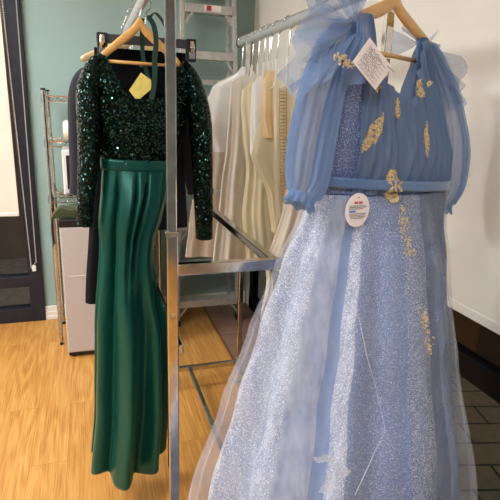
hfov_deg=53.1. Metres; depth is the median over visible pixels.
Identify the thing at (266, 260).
clothing rack
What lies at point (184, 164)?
jacket
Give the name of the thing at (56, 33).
wall
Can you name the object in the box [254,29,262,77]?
hanger
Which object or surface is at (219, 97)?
blouse
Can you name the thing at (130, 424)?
gown
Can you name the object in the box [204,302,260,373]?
floor tiles
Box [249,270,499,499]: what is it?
window
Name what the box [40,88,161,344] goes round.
wire shelf
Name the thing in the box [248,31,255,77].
hanger
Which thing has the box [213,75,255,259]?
dress
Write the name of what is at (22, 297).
door
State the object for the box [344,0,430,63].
wooden hanger
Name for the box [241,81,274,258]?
dress
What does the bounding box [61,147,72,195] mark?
microwave
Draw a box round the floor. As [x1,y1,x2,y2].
[0,307,241,499]
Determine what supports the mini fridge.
on the floor
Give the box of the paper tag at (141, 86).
[129,73,150,98]
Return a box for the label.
[345,193,368,226]
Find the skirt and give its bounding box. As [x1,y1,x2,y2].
[251,119,278,232]
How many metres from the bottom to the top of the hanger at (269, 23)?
0.262 m
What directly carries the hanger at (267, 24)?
hanging from the clothing rack
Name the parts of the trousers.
trouser leg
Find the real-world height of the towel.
0.240 m
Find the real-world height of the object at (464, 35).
0.973 m
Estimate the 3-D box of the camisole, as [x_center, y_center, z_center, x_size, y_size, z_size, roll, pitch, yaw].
[0.075,-0.592,2.213,0.154,0.335,0.066,-3,16,-17]
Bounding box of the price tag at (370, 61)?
[353,38,393,89]
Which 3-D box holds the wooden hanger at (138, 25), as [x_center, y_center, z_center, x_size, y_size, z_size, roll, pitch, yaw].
[-0.352,-0.706,1.603,0.270,0.215,0.027,-6,18,-27]
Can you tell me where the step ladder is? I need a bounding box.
[177,0,242,326]
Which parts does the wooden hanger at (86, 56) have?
hanger arm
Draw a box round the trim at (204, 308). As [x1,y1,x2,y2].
[202,307,243,377]
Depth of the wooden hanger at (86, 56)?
1.80 m
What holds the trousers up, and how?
hanging from the hanger at (102, 38)
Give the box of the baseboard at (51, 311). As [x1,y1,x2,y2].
[45,291,244,319]
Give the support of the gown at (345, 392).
hanging from the wooden hanger at (379, 9)
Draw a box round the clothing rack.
[121,0,394,499]
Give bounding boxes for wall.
[20,0,254,305]
[245,0,257,305]
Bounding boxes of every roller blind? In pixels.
[0,0,36,270]
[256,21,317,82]
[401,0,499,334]
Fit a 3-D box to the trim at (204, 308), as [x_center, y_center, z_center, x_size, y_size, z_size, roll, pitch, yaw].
[0.527,1.225,1.140,0.018,0.004,5.920,-3,16,-17]
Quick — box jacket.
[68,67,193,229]
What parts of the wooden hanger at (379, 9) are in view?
hanger arm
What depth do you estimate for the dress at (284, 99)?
2.06 m
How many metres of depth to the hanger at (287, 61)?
1.89 m
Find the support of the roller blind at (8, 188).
attached to the door at (22, 297)
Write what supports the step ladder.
on the floor
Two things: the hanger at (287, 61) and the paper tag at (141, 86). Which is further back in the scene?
the hanger at (287, 61)
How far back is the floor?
2.44 m
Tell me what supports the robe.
hanging from the hanger
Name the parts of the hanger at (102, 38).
clip lever, clip lever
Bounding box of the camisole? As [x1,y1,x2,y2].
[250,76,262,153]
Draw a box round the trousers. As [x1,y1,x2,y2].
[85,47,186,303]
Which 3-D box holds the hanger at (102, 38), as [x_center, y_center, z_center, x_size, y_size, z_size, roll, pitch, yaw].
[-0.335,-0.725,1.632,0.323,0.192,0.051,-3,16,-17]
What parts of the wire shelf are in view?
post, post, post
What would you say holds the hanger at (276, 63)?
hanging from the clothing rack
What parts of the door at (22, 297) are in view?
pane, pane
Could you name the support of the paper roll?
on the wire shelf
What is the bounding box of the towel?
[51,203,76,246]
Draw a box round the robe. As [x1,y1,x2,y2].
[185,75,233,256]
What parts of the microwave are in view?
door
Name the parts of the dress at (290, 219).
sash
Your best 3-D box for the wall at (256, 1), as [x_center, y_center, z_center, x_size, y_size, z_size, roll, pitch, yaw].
[0.949,-0.121,0.903,0.100,2.750,5.950,-3,16,-17]
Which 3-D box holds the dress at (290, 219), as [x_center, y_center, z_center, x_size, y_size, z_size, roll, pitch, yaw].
[0.207,-0.188,2.064,0.318,1.065,0.085,-3,16,-17]
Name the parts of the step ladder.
rail, rail, rail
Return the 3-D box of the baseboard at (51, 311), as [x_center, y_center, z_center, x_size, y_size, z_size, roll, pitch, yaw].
[-0.742,0.406,3.737,1.470,0.098,0.026,-3,16,-17]
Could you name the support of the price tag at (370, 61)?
attached to the gown at (345, 392)
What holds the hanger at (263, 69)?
hanging from the clothing rack
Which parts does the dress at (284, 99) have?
lace trim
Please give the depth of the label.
1.12 m
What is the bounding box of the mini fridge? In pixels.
[58,218,94,355]
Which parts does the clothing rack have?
hanging rail, telescopic post, telescopic post, hanging rail, telescopic post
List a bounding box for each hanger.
[81,7,159,61]
[96,0,195,62]
[101,0,180,66]
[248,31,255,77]
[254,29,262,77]
[260,26,268,76]
[264,24,271,69]
[266,23,274,71]
[270,20,281,89]
[280,15,294,88]
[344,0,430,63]
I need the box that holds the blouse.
[208,66,255,151]
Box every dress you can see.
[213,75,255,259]
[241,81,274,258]
[261,67,304,323]
[273,74,297,221]
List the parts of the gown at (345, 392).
glitter panel, glitter panel, tulle panel, tulle panel, glitter panel, glitter panel, tulle panel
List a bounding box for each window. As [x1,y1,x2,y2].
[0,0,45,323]
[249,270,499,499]
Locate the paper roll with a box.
[63,120,67,138]
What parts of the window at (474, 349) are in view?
pane, frame, pane, pane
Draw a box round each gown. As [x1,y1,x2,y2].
[75,12,212,490]
[208,6,470,499]

